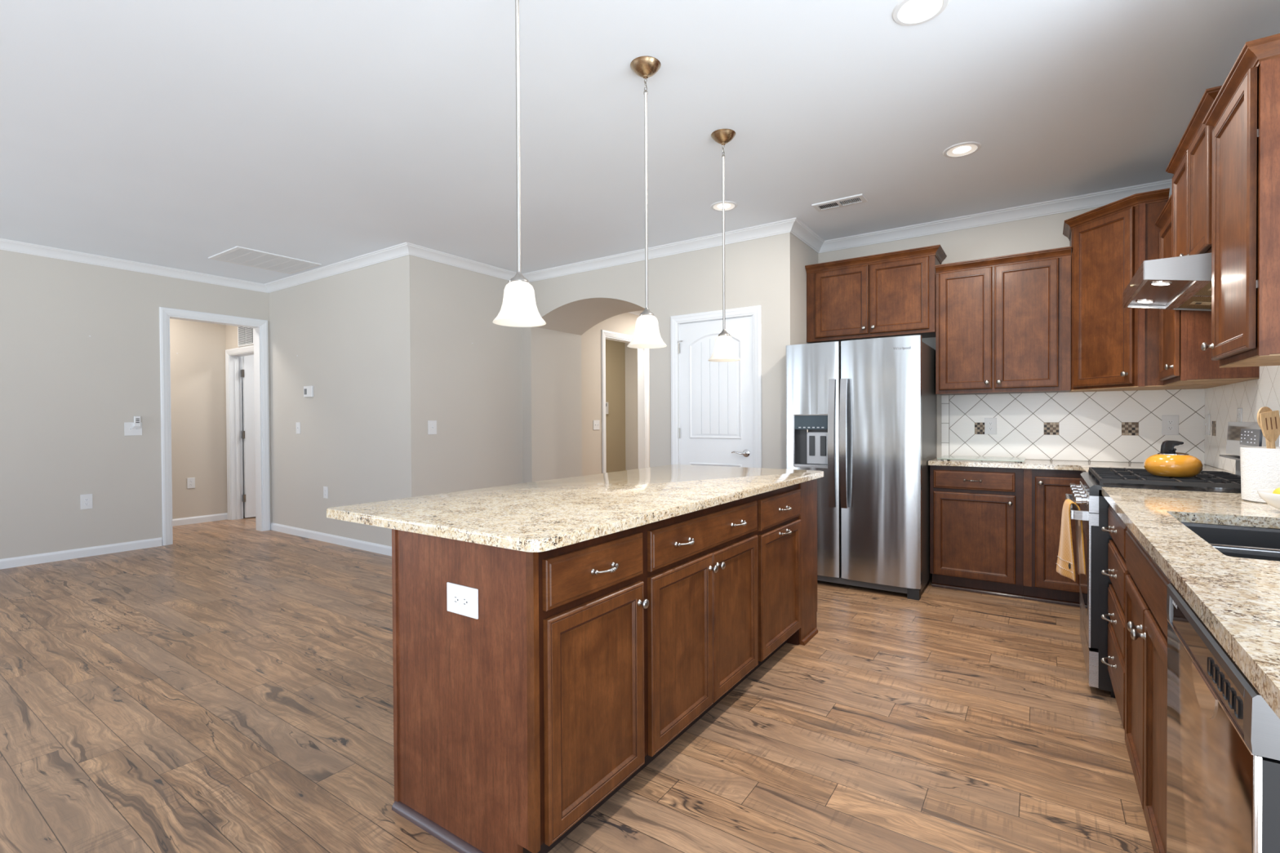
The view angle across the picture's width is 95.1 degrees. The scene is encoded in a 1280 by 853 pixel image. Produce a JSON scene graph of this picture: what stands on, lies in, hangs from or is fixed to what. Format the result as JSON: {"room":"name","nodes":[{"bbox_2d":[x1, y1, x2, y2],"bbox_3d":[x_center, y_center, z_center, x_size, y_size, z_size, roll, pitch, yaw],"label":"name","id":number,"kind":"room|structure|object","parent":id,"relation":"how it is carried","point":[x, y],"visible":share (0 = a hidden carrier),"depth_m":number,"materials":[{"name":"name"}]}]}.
{"room":"kitchen","nodes":[
{"label":"kitchen","id":0,"kind":"room"},
{"bbox_2d":[0,249,271,559],"bbox_3d":[-6.149,-0.167,3.817,0.140,2.743,6.825,0,1,34],"label":"wall","id":1,"kind":"structure","parent":0,"point":[68,395],"depth_m":5.30,"materials":[{"name":"paint"}]},
{"bbox_2d":[0,537,162,569],"bbox_3d":[-6.322,1.169,3.433,0.013,0.083,5.685,0,1,34],"label":"baseboard","id":2,"kind":"structure","parent":1,"relation":"attached to","point":[16,562],"depth_m":5.27,"materials":[{"name":"white wood"}]},
{"bbox_2d":[80,493,93,509],"bbox_3d":[-5.029,0.684,5.321,0.009,0.135,0.082,0,1,34],"label":"wall outlet","id":3,"kind":"object","parent":1,"relation":"attached to","point":[86,500],"visible":1,"depth_m":5.32,"materials":[{"name":"white plastic"}]},
{"bbox_2d":[124,422,142,435],"bbox_3d":[-4.837,0.024,5.593,0.016,0.126,0.132,0,1,34],"label":"light switch","id":4,"kind":"object","parent":1,"relation":"attached to","point":[129,430],"visible":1,"depth_m":5.58,"materials":[{"name":"white plastic"}]},
{"bbox_2d":[132,416,141,427],"bbox_3d":[-4.815,-0.042,5.606,0.026,0.113,0.066,0,1,34],"label":"remote","id":5,"kind":"object","parent":4,"relation":"attached to","point":[136,424],"visible":1,"depth_m":5.60,"materials":[{"name":"white plastic"}]},
{"bbox_2d":[159,306,270,546],"bbox_3d":[-4.497,-0.006,6.210,0.159,2.355,0.977,0,1,34],"label":"trim","id":6,"kind":"structure","parent":1,"relation":"attached to","point":[260,326],"depth_m":6.37,"materials":[{"name":"white wood"}]},
{"bbox_2d":[169,318,226,519],"bbox_3d":[-6.217,-0.188,5.910,0.120,2.743,3.520,0,1,34],"label":"wall","id":7,"kind":"structure","parent":0,"point":[197,371],"depth_m":7.08,"materials":[{"name":"paint"}]},
{"bbox_2d":[186,477,195,488],"bbox_3d":[-5.380,0.678,7.019,0.009,0.125,0.078,0,1,34],"label":"wall outlet","id":8,"kind":"object","parent":7,"relation":"attached to","point":[190,482],"visible":1,"depth_m":7.02,"materials":[{"name":"white plastic"}]},
{"bbox_2d":[172,512,227,526],"bbox_3d":[-6.122,1.142,5.924,0.025,0.083,3.420,0,1,34],"label":"baseboard","id":9,"kind":"structure","parent":7,"relation":"attached to","point":[198,519],"depth_m":7.08,"materials":[{"name":"white wood"}]},
{"bbox_2d":[225,324,253,349],"bbox_3d":[-4.728,-0.208,7.101,1.230,2.743,0.130,0,1,34],"label":"wall","id":10,"kind":"structure","parent":7,"relation":"in","point":[231,331],"depth_m":7.22,"materials":[{"name":"paint"}]},
{"bbox_2d":[237,326,253,346],"bbox_3d":[-4.693,-1.240,6.971,0.430,0.550,0.023,0,1,34],"label":"grille","id":11,"kind":"object","parent":10,"relation":"attached to","point":[245,335],"visible":0.39,"depth_m":6.98,"materials":[{"name":"white metal"}]},
{"bbox_2d":[225,345,253,519],"bbox_3d":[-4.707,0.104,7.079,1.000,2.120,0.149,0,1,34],"label":"door frame","id":12,"kind":"structure","parent":7,"relation":"attached to","point":[233,356],"depth_m":7.30,"materials":[{"name":"white"}]},
{"bbox_2d":[240,355,255,517],"bbox_3d":[-4.763,0.129,7.692,0.045,2.033,0.822,0,1,34],"label":"door","id":13,"kind":"structure","parent":7,"relation":"in","point":[247,373],"depth_m":7.40,"materials":[{"name":"white"}]},
{"bbox_2d":[268,254,423,546],"bbox_3d":[-3.047,-0.204,5.900,2.620,2.743,0.120,0,1,34],"label":"wall","id":14,"kind":"structure","parent":0,"point":[355,335],"depth_m":5.68,"materials":[{"name":"paint"}]},
{"bbox_2d":[296,422,300,434],"bbox_3d":[-3.640,0.017,6.227,0.085,0.122,0.016,0,1,34],"label":"light switch","id":15,"kind":"object","parent":14,"relation":"attached to","point":[298,424],"visible":1,"depth_m":6.22,"materials":[{"name":"white plastic"}]},
{"bbox_2d":[303,386,313,397],"bbox_3d":[-3.443,-0.363,6.082,0.165,0.115,0.024,0,1,34],"label":"thermostat","id":16,"kind":"object","parent":14,"relation":"attached to","point":[308,390],"visible":1,"depth_m":6.07,"materials":[{"name":"white plastic"}]},
{"bbox_2d":[323,486,328,498],"bbox_3d":[-3.182,0.668,5.927,0.080,0.118,0.009,0,1,34],"label":"wall outlet","id":17,"kind":"object","parent":14,"relation":"attached to","point":[325,488],"visible":1,"depth_m":5.92,"materials":[{"name":"white plastic"}]},
{"bbox_2d":[270,522,391,555],"bbox_3d":[-2.239,1.111,6.957,2.763,0.083,2.773,0,1,34],"label":"baseboard","id":18,"kind":"structure","parent":14,"relation":"attached to","point":[348,542],"depth_m":5.83,"materials":[{"name":"white wood"}]},
{"bbox_2d":[0,178,1172,293],"bbox_3d":[-2.174,-1.505,2.391,8.025,0.078,8.720,0,1,34],"label":"trim","id":19,"kind":"structure","parent":14,"relation":"attached to","point":[795,226],"depth_m":5.04,"materials":[{"name":"white wood"}]},
{"bbox_2d":[421,257,523,495],"bbox_3d":[-1.625,-0.210,5.764,0.120,2.743,1.265,0,1,34],"label":"wall","id":20,"kind":"structure","parent":0,"point":[473,392],"depth_m":5.62,"materials":[{"name":"paint"}]},
{"bbox_2d":[427,420,436,434],"bbox_3d":[-1.871,0.009,5.286,0.016,0.125,0.090,0,1,34],"label":"light switch","id":21,"kind":"object","parent":20,"relation":"attached to","point":[432,424],"visible":1,"depth_m":5.28,"materials":[{"name":"white plastic"}]},
{"bbox_2d":[0,515,1153,852],"bbox_3d":[-1.689,1.219,5.055,10.700,0.100,14.000,0,1,34],"label":"floor","id":22,"kind":"structure","parent":0,"point":[227,686],"depth_m":2.30,"materials":[{"name":"brown wood"}]},
{"bbox_2d":[391,478,817,852],"bbox_3d":[0.150,0.744,2.587,0.682,0.882,2.319,0,1,34],"label":"kitchen island","id":23,"kind":"object","parent":22,"relation":"on","point":[580,664],"visible":0.99,"depth_m":1.75,"materials":[{"name":"brown wood"}]},
{"bbox_2d":[446,582,478,619],"bbox_3d":[-0.501,0.490,1.649,0.131,0.083,0.009,0,1,34],"label":"wall outlet","id":24,"kind":"object","parent":23,"relation":"attached to","point":[462,600],"visible":1,"depth_m":1.64,"materials":[{"name":"white plastic"}]},
{"bbox_2d":[453,593,460,605],"bbox_3d":[-0.518,0.490,1.658,0.027,0.033,0.004,0,1,34],"label":"receptacle","id":25,"kind":"object","parent":24,"relation":"attached to","point":[456,597],"depth_m":1.66,"materials":[{"name":"grey plastic"}]},
{"bbox_2d":[462,595,469,608],"bbox_3d":[-0.486,0.490,1.636,0.027,0.033,0.004,0,1,34],"label":"receptacle","id":26,"kind":"object","parent":24,"relation":"attached to","point":[465,599],"depth_m":1.63,"materials":[{"name":"grey plastic"}]},
{"bbox_2d":[326,464,823,552],"bbox_3d":[-0.010,0.286,2.713,1.015,0.032,2.353,0,1,34],"label":"island countertop","id":27,"kind":"structure","parent":23,"relation":"on","point":[541,516],"depth_m":2.09,"materials":[{"name":"beige stone"}]},
{"bbox_2d":[786,334,936,600],"bbox_3d":[1.692,0.272,4.462,0.926,1.770,0.894,0,1,34],"label":"refrigerator","id":28,"kind":"object","parent":22,"relation":"on","point":[861,413],"visible":0.99,"depth_m":4.09,"materials":[{"name":"metal"}]},
{"bbox_2d":[929,465,1023,599],"bbox_3d":[2.431,0.715,4.219,0.560,0.882,0.525,0,1,34],"label":"base cabinet","id":29,"kind":"object","parent":22,"relation":"on","point":[976,513],"visible":0.99,"depth_m":4.04,"materials":[{"name":"brown wood"}]},
{"bbox_2d":[1022,468,1082,607],"bbox_3d":[2.893,0.719,3.548,0.959,0.882,1.108,0,1,34],"label":"base cabinet","id":30,"kind":"object","parent":22,"relation":"on","point":[1045,491],"visible":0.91,"depth_m":3.82,"materials":[{"name":"brown wood"}]},
{"bbox_2d":[928,457,1235,474],"bbox_3d":[2.656,0.262,3.703,1.530,0.032,1.115,0,1,34],"label":"countertop","id":31,"kind":"structure","parent":30,"relation":"on","point":[1083,466],"depth_m":3.88,"materials":[{"name":"beige stone"}]},
{"bbox_2d":[937,455,1025,462],"bbox_3d":[2.461,0.234,4.221,0.525,0.015,0.380,0,1,34],"label":"cutting board","id":32,"kind":"object","parent":31,"relation":"on","point":[1019,460],"visible":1,"depth_m":4.17,"materials":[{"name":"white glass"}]},
{"bbox_2d":[1101,504,1130,730],"bbox_3d":[2.077,0.739,2.100,0.667,0.882,0.632,0,1,34],"label":"base cabinet","id":33,"kind":"object","parent":22,"relation":"on","point":[1117,570],"visible":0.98,"depth_m":2.22,"materials":[{"name":"brown wood"}]},
{"bbox_2d":[1124,527,1171,852],"bbox_3d":[1.645,0.747,1.460,0.656,0.882,0.908,0,1,34],"label":"base cabinet","id":34,"kind":"object","parent":22,"relation":"on","point":[1146,585],"visible":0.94,"depth_m":1.59,"materials":[{"name":"brown wood"}]},
{"bbox_2d":[1102,487,1279,719],"bbox_3d":[1.553,0.292,1.313,0.647,0.032,2.516,0,1,34],"label":"countertop","id":35,"kind":"structure","parent":34,"relation":"on","point":[1237,599],"depth_m":1.16,"materials":[{"name":"beige stone"}]},
{"bbox_2d":[1180,521,1279,561],"bbox_3d":[1.639,0.399,1.448,0.453,0.180,0.790,0,1,34],"label":"sink","id":36,"kind":"object","parent":35,"relation":"in","point":[1236,541],"visible":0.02,"depth_m":1.76,"materials":[{"name":"metal"}]},
{"bbox_2d":[1185,525,1279,549],"bbox_3d":[1.762,0.400,1.627,0.421,0.172,0.324,0,1,34],"label":"basin","id":37,"kind":"object","parent":36,"relation":"in","point":[1229,535],"depth_m":1.78,"materials":[{"name":"metal"}]},
{"bbox_2d":[1210,544,1279,561],"bbox_3d":[1.541,0.405,1.305,0.421,0.172,0.410,0,1,34],"label":"basin","id":38,"kind":"object","parent":36,"relation":"in","point":[1260,553],"depth_m":1.52,"materials":[{"name":"metal"}]},
{"bbox_2d":[1240,446,1279,503],"bbox_3d":[2.250,0.170,2.053,0.206,0.190,0.206,0,1,34],"label":"utensil crock","id":39,"kind":"object","parent":35,"relation":"on","point":[1260,465],"visible":0.78,"depth_m":2.04,"materials":[{"name":"white ceramic"}]},
{"bbox_2d":[1257,406,1272,448],"bbox_3d":[2.268,0.088,2.122,0.048,0.321,0.048,-1,1,-44],"label":"wooden spoon","id":40,"kind":"object","parent":39,"relation":"in","point":[1264,409],"visible":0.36,"depth_m":2.12,"materials":[{"name":"brown wood"}]},
{"bbox_2d":[1259,410,1279,448],"bbox_3d":[2.186,0.097,2.031,0.071,0.306,0.012,0,1,4],"label":"wooden spatula","id":41,"kind":"object","parent":39,"relation":"in","point":[1269,421],"visible":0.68,"depth_m":2.03,"materials":[{"name":"brown wood"}]},
{"bbox_2d":[1257,488,1279,509],"bbox_3d":[2.052,0.237,1.785,0.236,0.064,0.236,0,1,34],"label":"fruit bowl","id":42,"kind":"object","parent":35,"relation":"on","point":[1273,500],"visible":0.94,"depth_m":1.81,"materials":[{"name":"white ceramic"}]},
{"bbox_2d":[1272,487,1279,494],"bbox_3d":[2.003,0.216,1.813,0.068,0.058,0.066,-1,1,-29],"label":"lemon","id":43,"kind":"object","parent":42,"relation":"in","point":[1277,491],"visible":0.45,"depth_m":1.82,"materials":[{"name":"yellow food"}]},
{"bbox_2d":[1065,421,1279,697],"bbox_3d":[2.420,0.575,2.729,0.692,1.192,0.787,0,1,34],"label":"gas range","id":44,"kind":"object","parent":22,"relation":"on","point":[1094,512],"visible":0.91,"depth_m":2.56,"materials":[{"name":"black metal"}]},
{"bbox_2d":[1056,498,1085,582],"bbox_3d":[1.990,0.521,2.701,0.075,0.356,0.169,0,1,18],"label":"dish towel","id":45,"kind":"object","parent":44,"relation":"hanging from","point":[1065,566],"visible":0.93,"depth_m":2.68,"materials":[{"name":"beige fabric"}]},
{"bbox_2d":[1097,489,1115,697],"bbox_3d":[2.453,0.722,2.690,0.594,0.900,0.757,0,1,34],"label":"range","id":46,"kind":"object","parent":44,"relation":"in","point":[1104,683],"depth_m":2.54,"materials":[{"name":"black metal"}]},
{"bbox_2d":[1080,471,1240,496],"bbox_3d":[2.422,0.275,2.707,0.586,0.048,0.754,0,1,34],"label":"cooktop","id":47,"kind":"object","parent":44,"relation":"in","point":[1090,484],"depth_m":2.54,"materials":[{"name":"black metal"}]},
{"bbox_2d":[1143,440,1203,477],"bbox_3d":[2.382,0.142,2.620,0.197,0.160,0.200,0,1,14],"label":"tea kettle","id":48,"kind":"object","parent":44,"relation":"on","point":[1166,463],"visible":1,"depth_m":2.57,"materials":[{"name":"metal"}]},
{"bbox_2d":[1166,582,1279,852],"bbox_3d":[1.208,0.753,0.827,0.620,0.848,0.612,0,1,34],"label":"dishwasher","id":49,"kind":"object","parent":22,"relation":"on","point":[1223,785],"visible":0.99,"depth_m":0.91,"materials":[{"name":"silver metal"}]},
{"bbox_2d":[581,312,649,475],"bbox_3d":[0.237,-0.249,8.586,0.120,2.743,3.965,0,1,34],"label":"wall","id":50,"kind":"structure","parent":0,"point":[623,323],"depth_m":7.29,"materials":[{"name":"paint"}]},
{"bbox_2d":[593,420,599,430],"bbox_3d":[-0.541,-0.019,7.331,0.016,0.120,0.125,0,1,34],"label":"light switch","id":51,"kind":"object","parent":50,"relation":"attached to","point":[596,423],"visible":1,"depth_m":7.33,"materials":[{"name":"white plastic"}]},
{"bbox_2d":[601,329,648,473],"bbox_3d":[-0.225,-0.051,7.896,0.139,2.365,1.066,0,1,34],"label":"trim","id":52,"kind":"structure","parent":50,"relation":"attached to","point":[642,353],"depth_m":8.24,"materials":[{"name":"white"}]},
{"bbox_2d":[628,311,643,315],"bbox_3d":[0.997,-1.580,8.046,1.740,0.078,3.965,0,1,34],"label":"trim","id":53,"kind":"structure","parent":50,"relation":"attached to","point":[636,313],"depth_m":8.02,"materials":[{"name":"white"}]},
{"bbox_2d":[605,339,625,472],"bbox_3d":[-1.026,-0.249,9.219,0.120,2.743,2.650,0,1,34],"label":"wall","id":54,"kind":"structure","parent":0,"point":[615,350],"depth_m":10.01,"materials":[{"name":"paint"}]},
{"bbox_2d":[605,402,608,413],"bbox_3d":[-0.575,-0.305,9.751,0.024,0.200,0.140,0,1,34],"label":"thermostat","id":55,"kind":"object","parent":54,"relation":"attached to","point":[606,403],"visible":0.48,"depth_m":9.77,"materials":[{"name":"white plastic"}]},
{"bbox_2d":[625,342,638,470],"bbox_3d":[0.306,-0.263,9.924,1.280,2.743,0.120,0,1,34],"label":"wall","id":56,"kind":"structure","parent":0,"point":[631,353],"depth_m":10.16,"materials":[{"name":"paint"}]},
{"bbox_2d":[0,0,1279,284],"bbox_3d":[-1.704,-1.624,5.026,10.700,0.100,14.000,0,1,34],"label":"ceiling","id":57,"kind":"structure","parent":0,"point":[175,134],"depth_m":2.93,"materials":[{"name":"paint"}]},
{"bbox_2d":[208,245,321,274],"bbox_3d":[-3.541,-1.564,5.547,0.620,0.010,0.720,0,1,34],"label":"ceiling vent","id":58,"kind":"object","parent":57,"relation":"in","point":[237,255],"visible":1,"depth_m":5.51,"materials":[{"name":"white metal"}]},
{"bbox_2d":[492,0,546,327],"bbox_3d":[-0.398,-0.944,1.911,0.172,1.209,0.172,0,1,34],"label":"pendant light","id":59,"kind":"object","parent":57,"relation":"hanging from","point":[518,308],"visible":1,"depth_m":1.90,"materials":[{"name":"white glass"}]},
{"bbox_2d":[626,55,666,348],"bbox_3d":[0.027,-0.952,2.530,0.172,1.209,0.172,0,1,34],"label":"pendant light","id":60,"kind":"object","parent":57,"relation":"hanging from","point":[646,335],"visible":1,"depth_m":2.51,"materials":[{"name":"white glass"}]},
{"bbox_2d":[710,200,737,211],"bbox_3d":[0.600,-1.574,4.187,0.194,0.006,0.194,0,1,34],"label":"recessed light","id":61,"kind":"object","parent":57,"relation":"in","point":[729,205],"visible":0.88,"depth_m":4.18,"materials":[{"name":"white"}]},
{"bbox_2d":[708,128,740,361],"bbox_3d":[0.450,-0.961,3.147,0.172,1.209,0.172,0,1,34],"label":"pendant light","id":62,"kind":"object","parent":57,"relation":"hanging from","point":[724,350],"visible":1,"depth_m":3.13,"materials":[{"name":"white glass"}]},
{"bbox_2d":[811,193,867,211],"bbox_3d":[1.407,-1.575,4.133,0.347,0.012,0.152,0,1,34],"label":"ceiling vent","id":63,"kind":"object","parent":57,"relation":"in","point":[859,198],"visible":1,"depth_m":4.12,"materials":[{"name":"white metal"}]},
{"bbox_2d":[891,0,949,25],"bbox_3d":[1.043,-1.556,2.180,0.194,0.006,0.194,0,1,34],"label":"recessed light","id":64,"kind":"object","parent":57,"relation":"in","point":[911,12],"visible":1,"depth_m":2.19,"materials":[{"name":"white"}]},
{"bbox_2d":[942,141,981,157],"bbox_3d":[1.831,-1.572,3.331,0.194,0.006,0.194,0,1,34],"label":"recessed light","id":65,"kind":"object","parent":57,"relation":"in","point":[964,148],"visible":1,"depth_m":3.33,"materials":[{"name":"white"}]},
{"bbox_2d":[521,232,817,483],"bbox_3d":[0.143,-0.220,5.753,3.048,2.743,0.815,0,1,34],"label":"wall","id":66,"kind":"structure","parent":0,"point":[570,305],"depth_m":5.24,"materials":[{"name":"paint"}]},
{"bbox_2d":[677,315,752,467],"bbox_3d":[0.621,0.126,4.935,0.701,2.040,0.087,0,1,34],"label":"door","id":67,"kind":"structure","parent":66,"relation":"in","point":[716,428],"depth_m":4.93,"materials":[{"name":"white wood"}]},
{"bbox_2d":[670,305,761,467],"bbox_3d":[0.656,0.094,4.972,0.844,2.127,0.139,0,1,34],"label":"trim","id":68,"kind":"structure","parent":66,"relation":"attached to","point":[755,312],"depth_m":4.84,"materials":[{"name":"white"}]},
{"bbox_2d":[817,195,1170,462],"bbox_3d":[2.620,-0.219,4.481,2.717,2.743,0.120,0,1,34],"label":"wall","id":69,"kind":"structure","parent":0,"point":[1045,232],"depth_m":4.42,"materials":[{"name":"paint"}]},
{"bbox_2d":[804,244,946,343],"bbox_3d":[1.870,-1.014,4.686,0.998,0.625,0.370,0,1,34],"label":"upper cabinet","id":70,"kind":"object","parent":69,"relation":"attached to","point":[890,294],"visible":1,"depth_m":4.54,"materials":[{"name":"brown wood"}]},
{"bbox_2d":[934,246,1071,395],"bbox_3d":[2.591,-0.714,4.207,0.806,0.943,0.350,0,1,34],"label":"upper cabinet","id":71,"kind":"object","parent":69,"relation":"attached to","point":[1003,322],"visible":1,"depth_m":4.08,"materials":[{"name":"brown wood"}]},
{"bbox_2d":[941,388,1204,464],"bbox_3d":[2.983,-0.002,4.157,1.509,0.482,0.009,0,1,34],"label":"tile backsplash","id":72,"kind":"structure","parent":69,"relation":"attached to","point":[1113,426],"depth_m":4.11,"materials":[{"name":"white tile"}]},
{"bbox_2d":[984,417,996,434],"bbox_3d":[2.629,-0.003,4.391,0.077,0.124,0.009,0,1,34],"label":"wall outlet","id":73,"kind":"object","parent":72,"relation":"attached to","point":[990,424],"visible":1,"depth_m":4.39,"materials":[{"name":"white plastic"}]},
{"bbox_2d":[1161,415,1178,435],"bbox_3d":[3.460,-0.009,3.821,0.082,0.130,0.009,0,1,34],"label":"wall outlet","id":74,"kind":"object","parent":72,"relation":"attached to","point":[1170,424],"visible":1,"depth_m":3.82,"materials":[{"name":"white plastic"}]},
{"bbox_2d":[1167,420,1173,424],"bbox_3d":[3.459,-0.028,3.819,0.033,0.027,0.004,0,1,34],"label":"receptacle","id":75,"kind":"object","parent":74,"relation":"attached to","point":[1169,422],"depth_m":3.82,"materials":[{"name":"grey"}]},
{"bbox_2d":[1167,426,1173,430],"bbox_3d":[3.459,0.011,3.820,0.033,0.027,0.004,0,1,34],"label":"receptacle","id":76,"kind":"object","parent":74,"relation":"attached to","point":[1169,428],"depth_m":3.82,"materials":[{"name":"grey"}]},
{"bbox_2d":[1062,187,1230,391],"bbox_3d":[3.112,-0.800,3.667,0.740,1.125,0.649,0,1,34],"label":"upper cabinet","id":77,"kind":"object","parent":69,"relation":"attached to","point":[1114,347],"visible":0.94,"depth_m":3.58,"materials":[{"name":"brown wood"}]},
{"bbox_3d":[1.160,-0.166,0.039,0.140,2.743,8.860,0,1,34],"label":"wall","id":78,"kind":"structure","parent":0,"visible":0},
{"bbox_2d":[1122,252,1211,311],"bbox_3d":[2.524,-0.615,2.618,0.524,0.162,0.757,0,1,34],"label":"range hood","id":79,"kind":"object","parent":78,"relation":"attached to","point":[1184,282],"visible":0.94,"depth_m":2.54,"materials":[{"name":"metal"}]},
{"bbox_2d":[1129,280,1191,306],"bbox_3d":[2.389,-0.623,2.711,0.157,0.030,0.745,0,1,34],"label":"lamp","id":80,"kind":"object","parent":79,"relation":"on","point":[1143,292],"depth_m":2.69,"materials":[{"name":"white"}]},
{"bbox_2d":[1165,85,1222,257],"bbox_3d":[2.574,-1.004,2.541,0.356,0.608,0.895,0,1,34],"label":"upper cabinet","id":81,"kind":"object","parent":78,"relation":"attached to","point":[1190,164],"visible":0.31,"depth_m":2.54,"materials":[{"name":"brown wood"}]},
{"bbox_2d":[1155,194,1259,385],"bbox_3d":[2.956,-0.704,3.083,0.338,0.943,0.555,0,1,34],"label":"upper cabinet","id":82,"kind":"object","parent":78,"relation":"attached to","point":[1183,361],"visible":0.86,"depth_m":2.95,"materials":[{"name":"brown wood"}]},
{"bbox_2d":[1200,33,1279,368],"bbox_3d":[2.127,-0.687,1.906,0.372,0.943,0.575,0,1,34],"label":"upper cabinet","id":83,"kind":"object","parent":78,"relation":"attached to","point":[1244,114],"visible":1,"depth_m":1.80,"materials":[{"name":"brown wood"}]},
{"bbox_2d":[1204,365,1279,472],"bbox_3d":[2.838,-0.137,2.618,0.009,0.786,2.691,0,1,34],"label":"tile backsplash","id":84,"kind":"structure","parent":78,"relation":"attached to","point":[1222,402],"depth_m":3.19,"materials":[{"name":"white tile"}]},
{"bbox_2d":[1204,414,1209,435],"bbox_3d":[3.531,-0.010,3.648,0.016,0.128,0.085,0,1,34],"label":"light switch","id":85,"kind":"object","parent":84,"relation":"attached to","point":[1207,416],"visible":1,"depth_m":3.63,"materials":[{"name":"white plastic"}]},
{"bbox_2d":[1236,408,1242,422],"bbox_3d":[3.135,-0.036,3.064,0.009,0.120,0.075,0,1,34],"label":"wall outlet","id":86,"kind":"object","parent":84,"relation":"attached to","point":[1239,411],"visible":0.61,"depth_m":3.05,"materials":[{"name":"white plastic"}]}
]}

